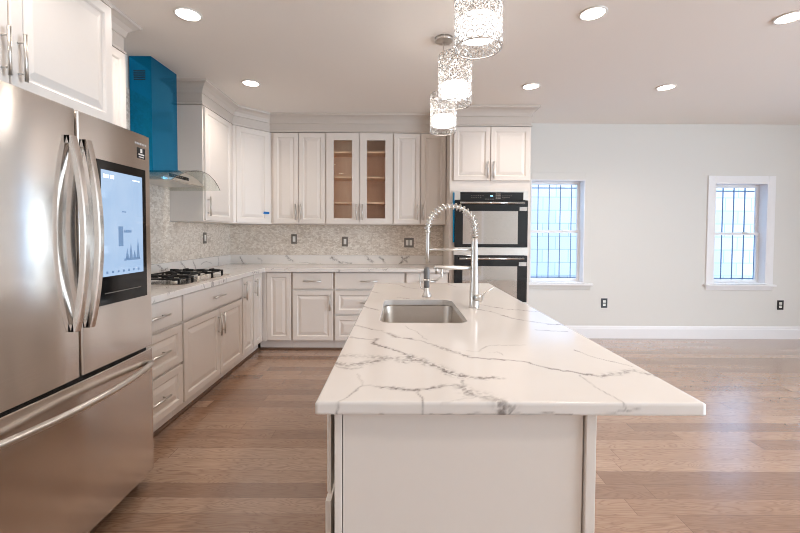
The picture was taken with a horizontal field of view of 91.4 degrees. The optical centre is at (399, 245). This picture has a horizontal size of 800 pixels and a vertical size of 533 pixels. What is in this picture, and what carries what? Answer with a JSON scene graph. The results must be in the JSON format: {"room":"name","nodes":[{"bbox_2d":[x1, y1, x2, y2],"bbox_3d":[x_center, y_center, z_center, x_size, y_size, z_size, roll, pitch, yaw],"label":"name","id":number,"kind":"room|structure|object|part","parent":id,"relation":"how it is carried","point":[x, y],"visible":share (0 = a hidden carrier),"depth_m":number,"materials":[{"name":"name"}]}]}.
{"room":"kitchen","nodes":[
{"label":"kitchen","id":0,"kind":"room"},
{"bbox_2d":[125,54,228,224],"bbox_3d":[-2.177,-0.077,1.110,0.150,2.652,7.730,0,2,0],"label":"wall","id":1,"kind":"structure","parent":0,"point":[126,56],"depth_m":3.01,"materials":[{"name":"white paint"}]},
{"bbox_2d":[0,0,112,123],"bbox_3d":[-1.769,-0.902,1.485,0.655,0.612,1.070,0,2,0],"label":"upper cabinet","id":2,"kind":"object","parent":1,"relation":"attached to","point":[60,51],"visible":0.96,"depth_m":1.71,"materials":[{"name":"white wood"}]},
{"bbox_3d":[-1.488,-0.893,1.216,0.020,0.594,0.511,0,2,0],"label":"door","id":3,"kind":"part","parent":2,"relation":"part of","materials":[{"name":"white wood"}]},
{"bbox_3d":[-1.462,-0.723,1.449,0.039,0.180,0.013,0,2,0],"label":"handle","id":4,"kind":"part","parent":2,"relation":"part of","materials":[{"name":"silver metal"}]},
{"bbox_3d":[-1.462,-0.725,1.513,0.039,0.180,0.013,0,2,0],"label":"handle","id":5,"kind":"part","parent":2,"relation":"part of","materials":[{"name":"silver metal"}]},
{"bbox_2d":[112,46,126,128],"bbox_3d":[-1.916,-0.707,2.286,0.365,1.050,0.508,0,2,0],"label":"upper cabinet","id":6,"kind":"object","parent":1,"relation":"attached to","point":[118,58],"visible":0.06,"depth_m":2.47,"materials":[{"name":"white wood"}]},
{"bbox_2d":[101,0,141,53],"bbox_3d":[-1.588,-1.321,1.826,0.488,0.203,1.802,0,2,-20],"label":"trim","id":7,"kind":"structure","parent":1,"relation":"attached to","point":[122,24],"depth_m":2.46,"materials":[{"name":"paint"}]},
{"bbox_2d":[129,56,219,189],"bbox_3d":[-1.844,-0.974,3.158,0.489,0.978,0.752,0,2,0],"label":"range hood","id":8,"kind":"object","parent":1,"relation":"attached to","point":[153,86],"visible":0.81,"depth_m":3.06,"materials":[{"name":"blue metal"}]},
{"bbox_2d":[149,172,203,186],"bbox_3d":[-1.919,-0.551,3.171,0.345,0.078,0.600,0,2,0],"label":"hood","id":9,"kind":"object","parent":8,"relation":"attached to","point":[164,179],"depth_m":3.12,"materials":[{"name":"metal"}]},
{"bbox_3d":[-1.745,-0.541,3.087,0.002,0.026,0.270,0,2,0],"label":"control panel","id":10,"kind":"part","parent":8,"relation":"part of","materials":[{"name":"silver metal"}]},
{"bbox_2d":[170,105,232,222],"bbox_3d":[-1.919,-0.756,3.865,0.365,1.050,0.640,0,2,0],"label":"upper cabinet","id":11,"kind":"object","parent":1,"relation":"attached to","point":[204,138],"visible":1,"depth_m":3.56,"materials":[{"name":"white wood"}]},
{"bbox_3d":[-1.757,-0.362,3.602,0.039,0.180,0.013,0,2,0],"label":"handle","id":12,"kind":"part","parent":11,"relation":"part of","materials":[{"name":"silver metal"}]},
{"bbox_3d":[-1.783,-0.756,3.839,0.020,1.032,0.555,0,2,0],"label":"door","id":13,"kind":"part","parent":11,"relation":"part of","materials":[{"name":"white wood"}]},
{"bbox_2d":[89,338,799,532],"bbox_3d":[2.042,1.328,1.160,8.600,0.120,7.730,0,2,0],"label":"floor","id":14,"kind":"structure","parent":0,"point":[250,455],"depth_m":2.31,"materials":[{"name":"brown wood"}]},
{"bbox_2d":[0,80,154,532],"bbox_3d":[-1.615,0.350,1.565,0.851,1.777,0.908,0,2,0],"label":"refrigerator","id":15,"kind":"object","parent":14,"relation":"on","point":[76,362],"visible":1,"depth_m":1.50,"materials":[{"name":"silver metal"}]},
{"bbox_3d":[-1.314,0.002,1.326,0.084,1.065,0.450,0,2,0],"label":"door","id":16,"kind":"part","parent":15,"relation":"part of","materials":[{"name":"silver metal"}]},
{"bbox_3d":[-1.316,0.859,1.581,0.090,0.636,0.908,0,2,0],"label":"freezer drawer","id":17,"kind":"part","parent":15,"relation":"part of","materials":[{"name":"silver metal"}]},
{"bbox_3d":[-1.247,-0.044,1.517,0.071,0.760,0.027,0,2,0],"label":"door handle","id":18,"kind":"part","parent":15,"relation":"part of","materials":[{"name":"silver metal"}]},
{"bbox_3d":[-1.247,-0.046,1.589,0.071,0.760,0.027,0,2,0],"label":"door handle","id":19,"kind":"part","parent":15,"relation":"part of","materials":[{"name":"silver metal"}]},
{"bbox_3d":[-1.318,-0.012,1.783,0.078,1.065,0.450,0,2,0],"label":"door","id":20,"kind":"part","parent":15,"relation":"part of","materials":[{"name":"silver metal"}]},
{"bbox_2d":[118,226,123,245],"bbox_3d":[-1.274,-0.042,1.782,0.001,0.090,0.030,0,2,0],"label":"photo","id":21,"kind":"object","parent":15,"relation":"attached to","point":[120,228],"depth_m":1.78,"materials":[{"name":"blue"}]},
{"bbox_2d":[124,243,139,260],"bbox_3d":[-1.274,0.014,1.859,0.001,0.108,0.110,0,2,0],"label":"picture","id":22,"kind":"object","parent":15,"relation":"attached to","point":[131,250],"depth_m":1.86,"materials":[{"name":"blue"}]},
{"bbox_2d":[148,296,182,437],"bbox_3d":[-1.770,0.776,2.384,0.637,0.872,0.602,0,2,0],"label":"base cabinet","id":23,"kind":"object","parent":14,"relation":"on","point":[167,370],"visible":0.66,"depth_m":2.50,"materials":[{"name":"white wood"}]},
{"bbox_3d":[-1.470,0.438,2.381,0.039,0.013,0.190,0,2,0],"label":"handle","id":24,"kind":"part","parent":23,"relation":"part of","materials":[{"name":"silver metal"}]},
{"bbox_3d":[-1.471,0.673,2.388,0.039,0.013,0.190,0,2,0],"label":"handle","id":25,"kind":"part","parent":23,"relation":"part of","materials":[{"name":"silver metal"}]},
{"bbox_3d":[-1.472,0.957,2.397,0.039,0.013,0.190,0,2,0],"label":"handle","id":26,"kind":"part","parent":23,"relation":"part of","materials":[{"name":"silver metal"}]},
{"bbox_3d":[-1.562,1.203,2.397,0.018,0.020,0.602,0,2,0],"label":"shoe moulding","id":27,"kind":"part","parent":23,"relation":"part of","materials":[{"name":"white wood"}]},
{"bbox_3d":[-1.498,0.673,2.388,0.020,0.256,0.569,0,2,0],"label":"drawer","id":28,"kind":"part","parent":23,"relation":"part of","materials":[{"name":"white wood"}]},
{"bbox_3d":[-1.497,0.438,2.381,0.020,0.177,0.569,0,2,0],"label":"drawer","id":29,"kind":"part","parent":23,"relation":"part of","materials":[{"name":"white wood"}]},
{"bbox_3d":[-1.500,0.957,2.397,0.020,0.273,0.569,0,2,0],"label":"drawer","id":30,"kind":"part","parent":23,"relation":"part of","materials":[{"name":"white wood"}]},
{"bbox_2d":[151,255,448,303],"bbox_3d":[-0.786,0.236,3.446,2.635,0.148,2.777,0,2,0],"label":"countertop","id":31,"kind":"structure","parent":23,"relation":"on","point":[237,266],"depth_m":4.33,"materials":[{"name":"stone"}]},
{"bbox_2d":[151,268,229,285],"bbox_3d":[-1.782,0.243,3.156,0.500,0.060,0.750,0,2,0],"label":"gas cooktop","id":32,"kind":"object","parent":31,"relation":"in","point":[186,276],"visible":0.77,"depth_m":3.07,"materials":[{"name":"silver metal"}]},
{"bbox_3d":[-1.782,0.269,3.157,0.500,0.008,0.750,0,2,0],"label":"steel plate","id":33,"kind":"part","parent":32,"relation":"part of","materials":[{"name":"silver metal"}]},
{"bbox_2d":[173,279,241,419],"bbox_3d":[-1.772,0.751,3.192,0.637,0.872,1.012,0,2,0],"label":"base cabinet","id":34,"kind":"object","parent":14,"relation":"on","point":[211,322],"visible":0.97,"depth_m":3.06,"materials":[{"name":"white wood"}]},
{"bbox_3d":[-1.500,0.801,2.965,0.020,0.548,0.534,0,2,0],"label":"door","id":35,"kind":"part","parent":34,"relation":"part of","materials":[{"name":"white wood"}]},
{"bbox_3d":[-1.563,1.178,3.206,0.018,0.020,1.012,0,2,0],"label":"shoe moulding","id":36,"kind":"part","parent":34,"relation":"part of","materials":[{"name":"wood"}]},
{"bbox_3d":[-1.498,0.413,3.182,0.020,0.177,0.992,0,2,0],"label":"drawer","id":37,"kind":"part","parent":34,"relation":"part of","materials":[{"name":"white wood"}]},
{"bbox_3d":[-1.472,0.646,3.199,0.039,0.180,0.013,0,2,0],"label":"handle","id":38,"kind":"part","parent":34,"relation":"part of","materials":[{"name":"silver metal"}]},
{"bbox_3d":[-1.472,0.644,3.263,0.039,0.180,0.013,0,2,0],"label":"handle","id":39,"kind":"part","parent":34,"relation":"part of","materials":[{"name":"silver metal"}]},
{"bbox_3d":[-1.501,0.786,3.465,0.020,0.548,0.450,0,2,0],"label":"door","id":40,"kind":"part","parent":34,"relation":"part of","materials":[{"name":"white wood"}]},
{"bbox_2d":[235,273,261,368],"bbox_3d":[-1.773,0.726,4.007,0.637,0.872,0.615,0,2,0],"label":"base cabinet","id":41,"kind":"object","parent":14,"relation":"on","point":[251,297],"visible":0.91,"depth_m":3.92,"materials":[{"name":"white wood"}]},
{"bbox_3d":[-1.472,0.434,3.729,0.039,0.180,0.013,0,2,0],"label":"handle","id":42,"kind":"part","parent":41,"relation":"part of","materials":[{"name":"silver metal"}]},
{"bbox_3d":[-1.501,0.676,3.837,0.020,0.744,0.258,0,2,0],"label":"door","id":43,"kind":"part","parent":41,"relation":"part of","materials":[{"name":"white wood"}]},
{"bbox_3d":[-1.564,1.152,4.021,0.018,0.020,0.615,0,2,0],"label":"shoe moulding","id":44,"kind":"part","parent":41,"relation":"part of","materials":[{"name":"wood"}]},
{"bbox_3d":[-1.501,0.668,4.104,0.020,0.744,0.240,0,2,0],"label":"door","id":45,"kind":"part","parent":41,"relation":"part of","materials":[{"name":"white wood"}]},
{"bbox_2d":[260,272,293,349],"bbox_3d":[-1.367,0.711,4.551,0.369,0.872,0.595,0,2,0],"label":"base cabinet","id":46,"kind":"object","parent":14,"relation":"on","point":[276,286],"visible":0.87,"depth_m":4.26,"materials":[{"name":"white wood"}]},
{"bbox_3d":[-1.368,1.143,4.338,0.369,0.020,0.018,0,2,0],"label":"shoe moulding","id":47,"kind":"part","parent":46,"relation":"part of","materials":[{"name":"wood"}]},
{"bbox_3d":[-1.319,0.664,4.262,0.260,0.744,0.020,0,2,0],"label":"door","id":48,"kind":"part","parent":46,"relation":"part of","materials":[{"name":"white wood"}]},
{"bbox_2d":[292,272,334,349],"bbox_3d":[-0.951,0.713,4.533,0.458,0.872,0.632,0,2,0],"label":"base cabinet","id":49,"kind":"object","parent":14,"relation":"on","point":[312,292],"visible":0.95,"depth_m":4.26,"materials":[{"name":"white wood"}]},
{"bbox_3d":[-0.949,0.383,4.226,0.190,0.013,0.039,0,2,0],"label":"handle","id":50,"kind":"part","parent":49,"relation":"part of","materials":[{"name":"silver metal"}]},
{"bbox_3d":[-0.949,0.382,4.253,0.438,0.177,0.020,0,2,0],"label":"drawer","id":51,"kind":"part","parent":49,"relation":"part of","materials":[{"name":"white wood"}]},
{"bbox_3d":[-0.951,0.763,4.265,0.438,0.548,0.020,0,2,0],"label":"door","id":52,"kind":"part","parent":49,"relation":"part of","materials":[{"name":"white wood"}]},
{"bbox_3d":[-0.953,1.145,4.338,0.458,0.020,0.018,0,2,0],"label":"shoe moulding","id":53,"kind":"part","parent":49,"relation":"part of","materials":[{"name":"white wood"}]},
{"bbox_2d":[334,272,404,349],"bbox_3d":[-0.333,0.716,4.534,0.774,0.872,0.632,0,2,0],"label":"base cabinet","id":54,"kind":"object","parent":14,"relation":"on","point":[352,290],"visible":0.44,"depth_m":4.25,"materials":[{"name":"white wood"}]},
{"bbox_3d":[-0.334,0.904,4.271,0.754,0.273,0.020,0,2,0],"label":"drawer","id":55,"kind":"part","parent":54,"relation":"part of","materials":[{"name":"white wood"}]},
{"bbox_3d":[-0.332,0.620,4.262,0.754,0.256,0.020,0,2,0],"label":"drawer","id":56,"kind":"part","parent":54,"relation":"part of","materials":[{"name":"white wood"}]},
{"bbox_3d":[-0.331,0.385,4.255,0.754,0.177,0.020,0,2,0],"label":"drawer","id":57,"kind":"part","parent":54,"relation":"part of","materials":[{"name":"white wood"}]},
{"bbox_2d":[405,272,447,282],"bbox_3d":[0.292,0.719,4.535,0.472,0.872,0.632,0,2,0],"label":"base cabinet","id":58,"kind":"object","parent":14,"relation":"on","point":[410,277],"visible":0.23,"depth_m":4.24,"materials":[{"name":"white wood"}]},
{"bbox_2d":[325,414,596,532],"bbox_3d":[0.119,0.792,1.947,0.670,0.884,2.057,0,2,0],"label":"kitchen island","id":59,"kind":"object","parent":14,"relation":"on","point":[386,473],"visible":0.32,"depth_m":0.92,"materials":[{"name":"white wood"}]},
{"bbox_3d":[-0.175,0.875,1.111,0.014,0.528,0.320,0,2,0],"label":"door","id":60,"kind":"part","parent":59,"relation":"part of","materials":[{"name":"white wood"}]},
{"bbox_3d":[-0.171,0.487,1.263,0.010,0.202,0.649,0,2,0],"label":"drawer","id":61,"kind":"part","parent":59,"relation":"part of","materials":[{"name":"white wood"}]},
{"bbox_2d":[315,283,705,415],"bbox_3d":[0.248,0.335,1.939,0.879,0.030,2.122,0,2,0],"label":"island countertop","id":62,"kind":"structure","parent":59,"relation":"on","point":[507,356],"depth_m":1.10,"materials":[{"name":"stone"}]},
{"bbox_2d":[381,305,463,322],"bbox_3d":[0.102,0.473,1.951,0.429,0.245,0.628,0,2,0],"label":"sink","id":63,"kind":"object","parent":62,"relation":"in","point":[391,313],"visible":0.09,"depth_m":2.24,"materials":[{"name":"metal"}]},
{"bbox_2d":[419,203,493,307],"bbox_3d":[0.288,0.049,2.002,0.379,0.539,0.076,0,2,0],"label":"kitchen faucet","id":64,"kind":"object","parent":62,"relation":"on","point":[475,297],"visible":1,"depth_m":2.00,"materials":[{"name":"silver metal"}]},
{"bbox_3d":[0.117,0.178,2.017,0.036,0.100,0.007,0,2,0],"label":"spray lever","id":65,"kind":"part","parent":64,"relation":"part of","materials":[{"name":"silver metal"}]},
{"bbox_3d":[0.257,0.021,2.012,0.231,0.011,0.011,0,2,0],"label":"support arm","id":66,"kind":"part","parent":64,"relation":"part of","materials":[{"name":"silver metal"}]},
{"bbox_3d":[0.277,0.125,2.015,0.195,0.045,0.020,0,2,0],"label":"filler spout","id":67,"kind":"part","parent":64,"relation":"part of","materials":[{"name":"silver metal"}]},
{"bbox_3d":[0.444,0.825,0.936,0.024,0.884,0.032,0,2,0],"label":"post","id":68,"kind":"part","parent":59,"relation":"part of","materials":[{"name":"white wood"}]},
{"bbox_2d":[443,126,530,304],"bbox_3d":[0.968,-0.065,4.493,0.869,2.447,0.637,0,2,0],"label":"oven tower","id":69,"kind":"object","parent":14,"relation":"on","point":[478,158],"visible":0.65,"depth_m":4.19,"materials":[{"name":"white wood"}]},
{"bbox_3d":[0.771,-0.986,4.193,0.390,0.573,0.020,0,2,0],"label":"door","id":70,"kind":"part","parent":69,"relation":"part of","materials":[{"name":"white wood"}]},
{"bbox_3d":[0.938,-0.807,4.171,0.013,0.180,0.039,0,2,0],"label":"handle","id":71,"kind":"part","parent":69,"relation":"part of","materials":[{"name":"silver metal"}]},
{"bbox_2d":[453,191,527,303],"bbox_3d":[0.970,0.022,4.445,0.805,1.227,0.629,0,2,0],"label":"double oven","id":72,"kind":"object","parent":69,"relation":"in","point":[501,216],"visible":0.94,"depth_m":4.18,"materials":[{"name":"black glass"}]},
{"bbox_3d":[0.977,-0.538,4.197,0.797,0.092,0.017,0,2,0],"label":"steel trim","id":73,"kind":"part","parent":72,"relation":"part of","materials":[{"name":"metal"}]},
{"bbox_3d":[0.986,-0.529,4.205,0.675,0.084,0.034,0,2,0],"label":"control panel","id":74,"kind":"part","parent":72,"relation":"part of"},
{"bbox_3d":[1.002,-0.806,4.171,0.013,0.180,0.039,0,2,0],"label":"handle","id":75,"kind":"part","parent":69,"relation":"part of","materials":[{"name":"silver metal"}]},
{"bbox_3d":[1.185,-0.984,4.193,0.422,0.573,0.020,0,2,0],"label":"door","id":76,"kind":"part","parent":69,"relation":"part of","materials":[{"name":"white wood"}]},
{"bbox_2d":[109,0,799,124],"bbox_3d":[2.055,-1.458,1.073,8.600,0.150,7.730,0,2,0],"label":"ceiling","id":77,"kind":"structure","parent":0,"point":[727,61],"depth_m":2.97,"materials":[{"name":"white paint"}]},
{"bbox_2d":[173,6,202,21],"bbox_3d":[-1.319,-1.436,2.429,0.164,0.008,0.164,0,2,0],"label":"recessed light","id":78,"kind":"object","parent":77,"relation":"in","point":[184,13],"visible":1,"depth_m":2.43,"materials":[{"name":"white plastic"}]},
{"bbox_2d":[241,79,259,86],"bbox_3d":[-1.352,-1.471,3.542,0.164,0.008,0.164,0,2,0],"label":"recessed light","id":79,"kind":"object","parent":77,"relation":"in","point":[251,83],"visible":1,"depth_m":3.54,"materials":[{"name":"white plastic"}]},
{"bbox_2d":[430,34,456,135],"bbox_3d":[0.303,-1.117,2.727,0.185,0.651,0.185,0,2,0],"label":"pendant lamp","id":80,"kind":"object","parent":77,"relation":"hanging from","point":[442,121],"visible":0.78,"depth_m":2.69,"materials":[{"name":"glass"}]},
{"bbox_3d":[0.302,-0.925,2.733,0.182,0.267,0.182,0,2,0],"label":"wire frame","id":81,"kind":"part","parent":80,"relation":"part of","materials":[{"name":"silver metal"}]},
{"bbox_2d":[433,113,453,128],"bbox_3d":[0.302,-0.871,2.735,0.148,0.069,0.148,0,2,0],"label":"diffuser","id":82,"kind":"object","parent":80,"relation":"attached to","point":[443,119],"depth_m":2.67,"materials":[{"name":"white glass"}]},
{"bbox_3d":[0.302,-0.925,2.733,0.185,0.261,0.185,0,2,0],"label":"lamp shade","id":83,"kind":"part","parent":80,"relation":"part of","materials":[{"name":"clear glass"}]},
{"bbox_2d":[438,48,471,109],"bbox_3d":[0.301,-1.098,2.137,0.185,0.651,0.185,0,2,0],"label":"pendant lamp","id":84,"kind":"object","parent":77,"relation":"hanging from","point":[455,89],"visible":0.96,"depth_m":2.09,"materials":[{"name":"white glass"}]},
{"bbox_2d":[446,52,458,61],"bbox_3d":[0.320,-1.044,2.139,0.125,0.054,0.145,0,2,0],"label":"socket","id":85,"kind":"object","parent":84,"relation":"attached to","point":[453,54],"depth_m":2.12,"materials":[{"name":"silver metal"}]},
{"bbox_2d":[441,79,467,100],"bbox_3d":[0.300,-0.852,2.145,0.148,0.069,0.148,0,2,0],"label":"diffuser","id":86,"kind":"object","parent":84,"relation":"attached to","point":[453,87],"depth_m":2.08,"materials":[{"name":"white glass"}]},
{"bbox_2d":[454,0,502,59],"bbox_3d":[0.300,-1.078,1.488,0.185,0.651,0.185,0,2,0],"label":"pendant lamp","id":87,"kind":"object","parent":77,"relation":"hanging from","point":[479,27],"visible":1,"depth_m":1.45,"materials":[{"name":"white glass"}]},
{"bbox_2d":[459,9,497,45],"bbox_3d":[0.299,-0.832,1.495,0.148,0.069,0.148,0,2,0],"label":"diffuser","id":88,"kind":"object","parent":87,"relation":"attached to","point":[468,22],"depth_m":1.44,"materials":[{"name":"white glass"}]},
{"bbox_2d":[522,83,539,89],"bbox_3d":[1.202,-1.460,3.583,0.164,0.008,0.164,0,2,0],"label":"recessed light","id":89,"kind":"object","parent":77,"relation":"in","point":[529,86],"visible":1,"depth_m":3.58,"materials":[{"name":"white plastic"}]},
{"bbox_2d":[578,5,607,20],"bbox_3d":[1.184,-1.423,2.397,0.164,0.008,0.164,0,2,0],"label":"recessed light","id":90,"kind":"object","parent":77,"relation":"in","point":[591,13],"visible":1,"depth_m":2.39,"materials":[{"name":"white plastic"}]},
{"bbox_2d":[655,84,676,90],"bbox_3d":[2.447,-1.455,3.592,0.164,0.008,0.164,0,2,0],"label":"recessed light","id":91,"kind":"object","parent":77,"relation":"in","point":[665,87],"visible":1,"depth_m":3.59,"materials":[{"name":"white plastic"}]},
{"bbox_2d":[772,10,799,24],"bbox_3d":[2.428,-1.419,2.431,0.164,0.008,0.164,0,2,0],"label":"recessed light","id":92,"kind":"object","parent":77,"relation":"in","point":[792,16],"visible":1,"depth_m":2.44,"materials":[{"name":"white plastic"}]},
{"bbox_2d":[229,123,799,326],"bbox_3d":[2.117,-0.175,4.905,8.450,2.652,0.150,0,2,0],"label":"wall","id":93,"kind":"structure","parent":0,"point":[650,181],"depth_m":4.83,"materials":[{"name":"white paint"}]},
{"bbox_2d":[214,125,277,224],"bbox_3d":[-1.791,-0.775,4.491,0.603,1.050,0.604,0,2,0],"label":"upper cabinet","id":94,"kind":"object","parent":93,"relation":"attached to","point":[251,148],"visible":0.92,"depth_m":4.33,"materials":[{"name":"white wood"}]},
{"bbox_3d":[-1.641,-0.771,4.351,0.020,1.032,0.377,2,2,43],"label":"door","id":95,"kind":"part","parent":94,"relation":"part of","materials":[{"name":"white wood"}]},
{"bbox_2d":[126,87,442,263],"bbox_3d":[-0.784,-0.527,3.424,2.637,1.378,2.779,0,2,0],"label":"tile backsplash","id":96,"kind":"structure","parent":93,"relation":"attached to","point":[169,241],"depth_m":4.81,"materials":[{"name":"tile"}]},
{"bbox_2d":[203,233,206,243],"bbox_3d":[-2.090,-0.081,4.186,0.010,0.118,0.072,0,2,0],"label":"light switch","id":97,"kind":"object","parent":96,"relation":"attached to","point":[204,234],"visible":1,"depth_m":4.17,"materials":[{"name":"white plastic"}]},
{"bbox_2d":[291,234,296,243],"bbox_3d":[-1.305,-0.081,4.811,0.072,0.118,0.010,0,2,0],"label":"light switch","id":98,"kind":"object","parent":96,"relation":"attached to","point":[293,236],"visible":1,"depth_m":4.81,"materials":[{"name":"white plastic"}]},
{"bbox_2d":[342,237,347,245],"bbox_3d":[-0.678,-0.049,4.813,0.072,0.118,0.010,0,2,0],"label":"light switch","id":99,"kind":"object","parent":96,"relation":"attached to","point":[344,239],"visible":1,"depth_m":4.81,"materials":[{"name":"white plastic"}]},
{"bbox_2d":[404,238,413,247],"bbox_3d":[0.111,-0.035,4.815,0.118,0.118,0.010,0,2,0],"label":"light switch","id":100,"kind":"object","parent":96,"relation":"attached to","point":[408,242],"visible":1,"depth_m":4.81,"materials":[{"name":"white plastic"}]},
{"bbox_2d":[271,133,327,224],"bbox_3d":[-1.171,-0.776,4.622,0.631,1.050,0.344,0,2,0],"label":"upper cabinet","id":101,"kind":"object","parent":93,"relation":"attached to","point":[298,160],"visible":0.99,"depth_m":4.49,"materials":[{"name":"white wood"}]},
{"bbox_3d":[-1.314,-0.774,4.497,0.287,1.032,0.020,0,2,0],"label":"door","id":102,"kind":"part","parent":101,"relation":"part of","materials":[{"name":"white wood"}]},
{"bbox_3d":[-1.012,-0.773,4.498,0.300,1.032,0.020,0,2,0],"label":"door","id":103,"kind":"part","parent":101,"relation":"part of","materials":[{"name":"white wood"}]},
{"bbox_2d":[177,78,540,133],"bbox_3d":[-0.334,-1.391,4.244,3.783,0.203,0.994,0,2,-12],"label":"trim","id":104,"kind":"structure","parent":93,"relation":"attached to","point":[190,91],"depth_m":4.33,"materials":[{"name":"paint"}]},
{"bbox_2d":[326,133,392,224],"bbox_3d":[-0.466,-0.773,4.624,0.774,1.050,0.344,0,2,0],"label":"display cabinet","id":105,"kind":"object","parent":93,"relation":"attached to","point":[359,166],"visible":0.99,"depth_m":4.50,"materials":[{"name":"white wood"}]},
{"bbox_3d":[-0.658,-0.771,4.498,0.376,1.034,0.020,0,2,0],"label":"door","id":106,"kind":"part","parent":105,"relation":"part of","materials":[{"name":"white wood"}]},
{"bbox_3d":[-0.504,-0.384,4.483,0.013,0.180,0.039,0,2,0],"label":"handle","id":107,"kind":"part","parent":105,"relation":"part of","materials":[{"name":"silver metal"}]},
{"bbox_2d":[334,151,384,156],"bbox_3d":[-0.465,-1.086,4.650,0.730,0.019,0.252,0,2,0],"label":"shelf","id":108,"kind":"object","parent":105,"relation":"attached to","point":[336,153],"depth_m":4.58,"materials":[{"name":"brown wood"}]},
{"bbox_2d":[334,176,384,180],"bbox_3d":[-0.466,-0.796,4.659,0.730,0.019,0.252,0,2,0],"label":"shelf","id":109,"kind":"object","parent":105,"relation":"attached to","point":[336,178],"depth_m":4.56,"materials":[{"name":"brown wood"}]},
{"bbox_2d":[334,202,384,204],"bbox_3d":[-0.468,-0.502,4.668,0.730,0.019,0.252,0,2,0],"label":"shelf","id":110,"kind":"object","parent":105,"relation":"attached to","point":[335,203],"depth_m":4.54,"materials":[{"name":"brown wood"}]},
{"bbox_3d":[-0.275,-0.769,4.499,0.378,1.034,0.020,0,2,0],"label":"door","id":111,"kind":"part","parent":105,"relation":"part of","materials":[{"name":"white wood"}]},
{"bbox_2d":[393,133,446,224],"bbox_3d":[0.228,-0.770,4.625,0.611,1.050,0.344,0,2,0],"label":"upper cabinet","id":112,"kind":"object","parent":93,"relation":"attached to","point":[419,159],"visible":0.99,"depth_m":4.49,"materials":[{"name":"white wood"}]},
{"bbox_3d":[0.081,-0.768,4.500,0.300,1.032,0.020,0,2,0],"label":"door","id":113,"kind":"part","parent":112,"relation":"part of","materials":[{"name":"white wood"}]},
{"bbox_3d":[0.382,-0.766,4.500,0.287,1.032,0.020,0,2,0],"label":"door","id":114,"kind":"part","parent":112,"relation":"part of","materials":[{"name":"white wood"}]},
{"bbox_2d":[531,185,576,277],"bbox_3d":[1.942,-0.182,5.057,0.910,1.535,0.114,0,2,0],"label":"bars","id":115,"kind":"object","parent":93,"relation":"in","point":[538,187],"visible":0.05,"depth_m":5.10,"materials":[{"name":"metal"}]},
{"bbox_2d":[529,172,592,288],"bbox_3d":[1.942,-0.178,4.870,0.880,1.440,0.180,0,2,0],"label":"window","id":116,"kind":"structure","parent":93,"relation":"in","point":[583,181],"depth_m":4.83,"materials":[{"name":"white wood"}]},
{"bbox_3d":[1.941,0.127,4.935,0.646,0.642,0.022,0,2,0],"label":"sash","id":117,"kind":"part","parent":116,"relation":"part of","materials":[{"name":"clear glass"}]},
{"bbox_3d":[1.944,-0.482,4.939,0.646,0.642,0.022,0,2,0],"label":"sash","id":118,"kind":"part","parent":116,"relation":"part of","materials":[{"name":"clear glass"}]},
{"bbox_3d":[1.940,0.479,4.825,0.880,0.025,0.050,0,2,0],"label":"sill","id":119,"kind":"part","parent":116,"relation":"part of","materials":[{"name":"white wood"}]},
{"bbox_2d":[601,298,606,307],"bbox_3d":[2.539,0.715,4.854,0.078,0.118,0.008,0,2,0],"label":"wall outlet","id":120,"kind":"object","parent":93,"relation":"attached to","point":[603,300],"visible":1,"depth_m":4.85,"materials":[{"name":"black plastic"}]},
{"bbox_2d":[567,326,799,338],"bbox_3d":[3.792,1.083,4.864,4.790,0.156,0.016,0,2,0],"label":"baseboard","id":121,"kind":"structure","parent":93,"relation":"attached to","point":[615,332],"depth_m":4.86,"materials":[{"name":"white wood"}]},
{"bbox_2d":[714,188,754,278],"bbox_3d":[4.207,-0.154,5.061,0.900,1.510,0.114,0,2,0],"label":"bars","id":122,"kind":"object","parent":93,"relation":"in","point":[722,191],"visible":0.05,"depth_m":5.10,"materials":[{"name":"metal"}]},
{"bbox_2d":[703,176,776,290],"bbox_3d":[4.207,-0.150,4.874,0.870,1.415,0.180,0,2,0],"label":"window","id":123,"kind":"structure","parent":93,"relation":"in","point":[765,186],"depth_m":4.83,"materials":[{"name":"white wood"}]},
{"bbox_3d":[4.206,0.148,4.940,0.636,0.630,0.022,0,2,0],"label":"sash","id":124,"kind":"part","parent":123,"relation":"part of","materials":[{"name":"clear glass"}]},
{"bbox_3d":[4.209,-0.448,4.944,0.636,0.630,0.022,0,2,0],"label":"sash","id":125,"kind":"part","parent":123,"relation":"part of","materials":[{"name":"clear glass"}]},
{"bbox_3d":[4.204,0.494,4.829,0.870,0.025,0.050,0,2,0],"label":"sill","id":126,"kind":"part","parent":123,"relation":"part of","materials":[{"name":"white wood"}]},
{"bbox_2d":[777,300,783,309],"bbox_3d":[4.734,0.740,4.858,0.078,0.118,0.008,0,2,0],"label":"wall outlet","id":127,"kind":"object","parent":93,"relation":"attached to","point":[780,303],"visible":1,"depth_m":4.86,"materials":[{"name":"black plastic"}]},
{"bbox_2d":[531,185,754,277],"bbox_3d":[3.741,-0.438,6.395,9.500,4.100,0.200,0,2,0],"label":"window panes","id":128,"kind":"structure","parent":0,"point":[543,206],"depth_m":6.30,"materials":[{"name":"glass"}]}
]}

